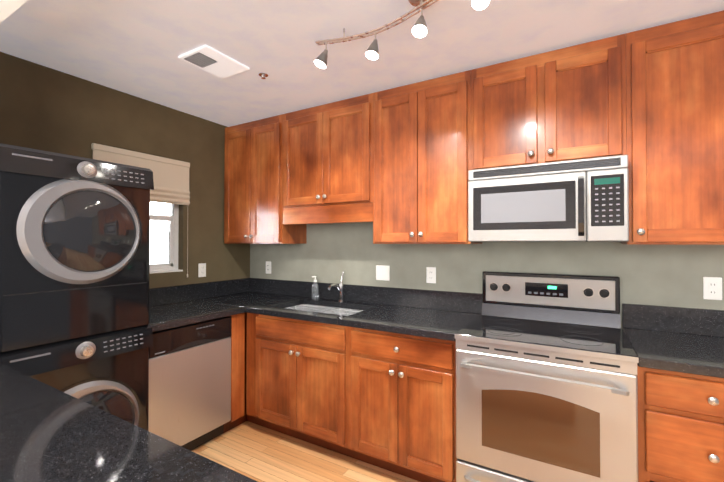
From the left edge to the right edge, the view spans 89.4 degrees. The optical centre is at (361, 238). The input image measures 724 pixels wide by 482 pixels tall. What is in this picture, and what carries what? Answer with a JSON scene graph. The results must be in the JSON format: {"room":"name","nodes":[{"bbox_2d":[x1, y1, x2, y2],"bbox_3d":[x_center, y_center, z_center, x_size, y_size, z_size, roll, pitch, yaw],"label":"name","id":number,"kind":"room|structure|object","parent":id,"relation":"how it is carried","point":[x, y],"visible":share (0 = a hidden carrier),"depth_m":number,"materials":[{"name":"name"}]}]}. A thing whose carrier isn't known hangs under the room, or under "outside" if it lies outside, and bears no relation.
{"room":"kitchen","nodes":[
{"label":"kitchen","id":0,"kind":"room"},
{"bbox_2d":[0,0,27,22],"bbox_3d":[0.028,0.171,0.535,5.360,2.460,0.113,0,-1,30],"label":"wall","id":1,"kind":"structure","parent":0,"point":[8,8],"depth_m":1.12,"materials":[{"name":"white paint"}]},
{"bbox_2d":[0,52,249,287],"bbox_3d":[-1.706,0.194,2.719,0.160,2.460,2.125,0,-1,30],"label":"wall","id":2,"kind":"structure","parent":0,"point":[43,108],"depth_m":2.68,"materials":[{"name":"paint"}]},
{"bbox_2d":[91,143,189,276],"bbox_3d":[-1.599,-0.156,2.709,0.034,0.940,0.700,0,-1,30],"label":"window blind","id":3,"kind":"object","parent":2,"relation":"attached to","point":[171,180],"visible":0.62,"depth_m":2.80,"materials":[{"name":"beige fabric"}]},
{"bbox_2d":[150,202,182,273],"bbox_3d":[-1.672,-0.165,2.752,0.128,0.861,0.620,0,-1,30],"label":"window","id":4,"kind":"structure","parent":2,"relation":"in","point":[164,223],"depth_m":2.94,"materials":[{"name":"white glass"}]},
{"bbox_2d":[198,263,205,276],"bbox_3d":[-1.365,0.270,3.130,0.009,0.116,0.072,0,-1,30],"label":"outlet","id":5,"kind":"object","parent":2,"relation":"attached to","point":[201,269],"visible":1,"depth_m":3.13,"materials":[{"name":"white plastic"}]},
{"bbox_2d":[191,421,419,481],"bbox_3d":[-0.583,1.424,-0.084,5.800,0.060,6.200,0,-1,30],"label":"floor","id":6,"kind":"structure","parent":0,"point":[255,452],"depth_m":2.35,"materials":[{"name":"brown wood"}]},
{"bbox_2d":[0,324,152,430],"bbox_3d":[-1.619,0.951,1.951,0.675,0.930,0.658,0,-1,30],"label":"washer","id":7,"kind":"object","parent":6,"relation":"on","point":[108,372],"visible":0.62,"depth_m":1.86,"materials":[{"name":"black metal"}]},
{"bbox_2d":[0,143,153,351],"bbox_3d":[-1.619,0.040,1.960,0.675,0.890,0.658,0,-1,30],"label":"dryer","id":8,"kind":"object","parent":7,"relation":"on","point":[74,246],"visible":1,"depth_m":1.74,"materials":[{"name":"black metal"}]},
{"bbox_2d":[149,316,230,450],"bbox_3d":[-1.342,0.988,2.523,0.598,0.868,0.600,0,-1,30],"label":"dishwasher","id":9,"kind":"object","parent":6,"relation":"on","point":[190,387],"visible":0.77,"depth_m":2.36,"materials":[{"name":"silver metal"}]},
{"bbox_2d":[224,312,261,432],"bbox_3d":[-0.980,0.990,3.079,0.679,0.875,0.715,0,-1,30],"label":"base cabinet","id":10,"kind":"object","parent":6,"relation":"on","point":[242,367],"visible":0.5,"depth_m":2.73,"materials":[{"name":"brown wood"}]},
{"bbox_2d":[149,282,244,331],"bbox_3d":[-1.319,0.460,2.565,0.660,0.175,0.690,0,-1,30],"label":"countertop","id":11,"kind":"structure","parent":10,"relation":"on","point":[179,305],"depth_m":2.79,"materials":[{"name":"black stone"}]},
{"bbox_2d":[214,278,288,285],"bbox_3d":[-0.978,0.466,3.147,0.660,0.175,0.360,0,-1,30],"label":"backsplash","id":12,"kind":"structure","parent":10,"relation":"on","point":[252,281],"depth_m":3.47,"materials":[{"name":"black stone"}]},
{"bbox_2d":[255,314,354,458],"bbox_3d":[-0.302,0.987,2.741,0.830,0.875,0.642,0,-1,30],"label":"base cabinet","id":13,"kind":"object","parent":6,"relation":"on","point":[301,379],"visible":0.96,"depth_m":2.47,"materials":[{"name":"brown wood"}]},
{"bbox_2d":[221,280,482,340],"bbox_3d":[-0.307,0.462,2.749,2.219,0.175,0.652,0,-1,30],"label":"countertop","id":14,"kind":"structure","parent":13,"relation":"on","point":[443,315],"depth_m":2.61,"materials":[{"name":"black stone"}]},
{"bbox_2d":[312,276,318,299],"bbox_3d":[-0.397,0.414,3.088,0.062,0.196,0.071,0,-1,30],"label":"soap bottle","id":15,"kind":"object","parent":14,"relation":"on","point":[315,291],"visible":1,"depth_m":3.07,"materials":[{"name":"grey"}]},
{"bbox_2d":[287,304,363,315],"bbox_3d":[-0.294,0.647,2.749,0.740,0.194,0.445,0,-1,30],"label":"undermount sink","id":16,"kind":"object","parent":14,"relation":"in","point":[328,309],"visible":0.12,"depth_m":2.97,"materials":[{"name":"silver metal"}]},
{"bbox_2d":[328,271,344,301],"bbox_3d":[-0.206,0.387,2.900,0.054,0.246,0.205,0,-1,30],"label":"faucet","id":17,"kind":"object","parent":14,"relation":"on","point":[340,287],"visible":1,"depth_m":2.95,"materials":[{"name":"silver metal"}]},
{"bbox_2d":[349,327,456,481],"bbox_3d":[0.352,0.983,2.356,0.688,0.875,0.642,0,-1,30],"label":"base cabinet","id":18,"kind":"object","parent":6,"relation":"on","point":[402,404],"visible":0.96,"depth_m":2.09,"materials":[{"name":"brown wood"}]},
{"bbox_2d":[455,271,638,481],"bbox_3d":[0.956,0.813,1.945,0.762,1.205,0.729,0,-1,30],"label":"range","id":19,"kind":"object","parent":6,"relation":"on","point":[542,399],"visible":1,"depth_m":1.74,"materials":[{"name":"silver metal"}]},
{"bbox_2d":[637,364,723,481],"bbox_3d":[1.512,0.976,1.675,0.462,0.875,0.642,0,-1,30],"label":"base cabinet","id":20,"kind":"object","parent":6,"relation":"on","point":[680,427],"visible":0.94,"depth_m":1.48,"materials":[{"name":"brown wood"}]},
{"bbox_3d":[1.950,0.973,1.419,0.548,0.875,0.642,0,-1,30],"label":"base cabinet","id":21,"kind":"object","parent":6,"relation":"on","visible":0},
{"bbox_2d":[622,303,723,377],"bbox_3d":[1.762,0.449,1.544,1.033,0.175,0.635,0,-1,30],"label":"countertop","id":22,"kind":"structure","parent":21,"relation":"on","point":[682,340],"depth_m":1.85,"materials":[{"name":"black stone"}]},
{"bbox_2d":[0,0,723,126],"bbox_3d":[-0.411,-1.092,-0.159,5.400,0.050,6.200,0,-1,30],"label":"ceiling","id":23,"kind":"structure","parent":0,"point":[136,48],"depth_m":1.92,"materials":[{"name":"white paint"}]},
{"bbox_2d":[178,45,248,78],"bbox_3d":[-0.869,-1.035,2.162,0.250,0.013,0.310,0,-1,30],"label":"ceiling vent","id":24,"kind":"object","parent":23,"relation":"in","point":[212,61],"visible":1,"depth_m":2.14,"materials":[{"name":"white plastic"}]},
{"bbox_2d":[259,72,267,78],"bbox_3d":[-0.625,-1.027,2.321,0.060,0.026,0.060,0,-1,30],"label":"sprinkler","id":25,"kind":"object","parent":23,"relation":"attached to","point":[263,75],"visible":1,"depth_m":2.31,"materials":[{"name":"silver metal"}]},
{"bbox_2d":[314,0,489,68],"bbox_3d":[0.247,-0.956,1.557,1.129,0.185,0.157,0,-1,35],"label":"spotlights","id":26,"kind":"object","parent":23,"relation":"attached to","point":[419,29],"visible":1,"depth_m":1.71,"materials":[{"name":"silver metal"}]},
{"bbox_2d":[250,222,723,328],"bbox_3d":[1.095,0.191,2.393,5.400,2.460,0.150,0,-1,30],"label":"wall","id":27,"kind":"structure","parent":0,"point":[666,275],"depth_m":2.48,"materials":[{"name":"paint"}]},
{"bbox_2d":[224,114,306,243],"bbox_3d":[-0.884,-0.483,3.266,0.700,1.055,0.360,0,-1,30],"label":"upper cabinet","id":28,"kind":"object","parent":27,"relation":"attached to","point":[253,191],"visible":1,"depth_m":3.12,"materials":[{"name":"brown wood"}]},
{"bbox_2d":[266,261,270,273],"bbox_3d":[-0.886,0.274,3.463,0.072,0.116,0.009,0,-1,30],"label":"electrical outlet","id":29,"kind":"object","parent":27,"relation":"attached to","point":[268,267],"visible":1,"depth_m":3.46,"materials":[{"name":"white plastic"}]},
{"bbox_2d":[282,93,372,224],"bbox_3d":[-0.220,-0.564,2.877,0.838,0.900,0.360,0,-1,30],"label":"upper cabinet","id":30,"kind":"object","parent":27,"relation":"attached to","point":[328,163],"visible":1,"depth_m":2.73,"materials":[{"name":"brown wood"}]},
{"bbox_2d":[376,265,389,280],"bbox_3d":[0.160,0.267,2.848,0.118,0.116,0.010,0,-1,30],"label":"light switch","id":31,"kind":"object","parent":27,"relation":"attached to","point":[382,272],"visible":1,"depth_m":2.85,"materials":[{"name":"white plastic"}]},
{"bbox_2d":[373,70,481,243],"bbox_3d":[0.432,-0.491,2.493,0.673,1.055,0.360,0,-1,30],"label":"upper cabinet","id":32,"kind":"object","parent":27,"relation":"attached to","point":[421,149],"visible":1,"depth_m":2.35,"materials":[{"name":"brown wood"}]},
{"bbox_2d":[426,267,435,282],"bbox_3d":[0.500,0.265,2.649,0.072,0.116,0.009,0,-1,30],"label":"electrical outlet","id":33,"kind":"object","parent":27,"relation":"attached to","point":[430,274],"visible":1,"depth_m":2.65,"materials":[{"name":"white plastic"}]},
{"bbox_2d":[471,33,626,169],"bbox_3d":[1.053,-0.713,2.131,0.765,0.618,0.360,0,-1,30],"label":"upper cabinet","id":34,"kind":"object","parent":27,"relation":"attached to","point":[566,104],"visible":0.96,"depth_m":1.98,"materials":[{"name":"brown wood"}]},
{"bbox_2d":[468,155,628,241],"bbox_3d":[1.031,-0.191,2.084,0.758,0.416,0.452,0,-1,30],"label":"microwave","id":35,"kind":"object","parent":34,"relation":"attached to","point":[582,200],"visible":1,"depth_m":1.91,"materials":[{"name":"silver metal"}]},
{"bbox_2d":[621,10,723,244],"bbox_3d":[1.636,-0.498,1.787,0.585,1.055,0.360,0,-1,30],"label":"upper cabinet","id":36,"kind":"object","parent":27,"relation":"attached to","point":[675,110],"visible":1,"depth_m":1.72,"materials":[{"name":"brown wood"}]},
{"bbox_2d":[703,277,721,299],"bbox_3d":[1.805,0.257,1.883,0.072,0.116,0.009,0,-1,30],"label":"outlet","id":37,"kind":"object","parent":27,"relation":"attached to","point":[712,288],"visible":1,"depth_m":1.88,"materials":[{"name":"white plastic"}]},
{"bbox_3d":[-0.688,0.968,0.946,2.118,0.875,0.113,0,-1,30],"label":"bar","id":38,"kind":"object","parent":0,"visible":0},
{"bbox_2d":[0,363,257,481],"bbox_3d":[-0.774,0.508,0.774,2.148,0.040,0.510,0,-1,30],"label":"countertop","id":39,"kind":"structure","parent":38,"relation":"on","point":[48,433],"depth_m":0.86,"materials":[{"name":"black stone"}]}
]}

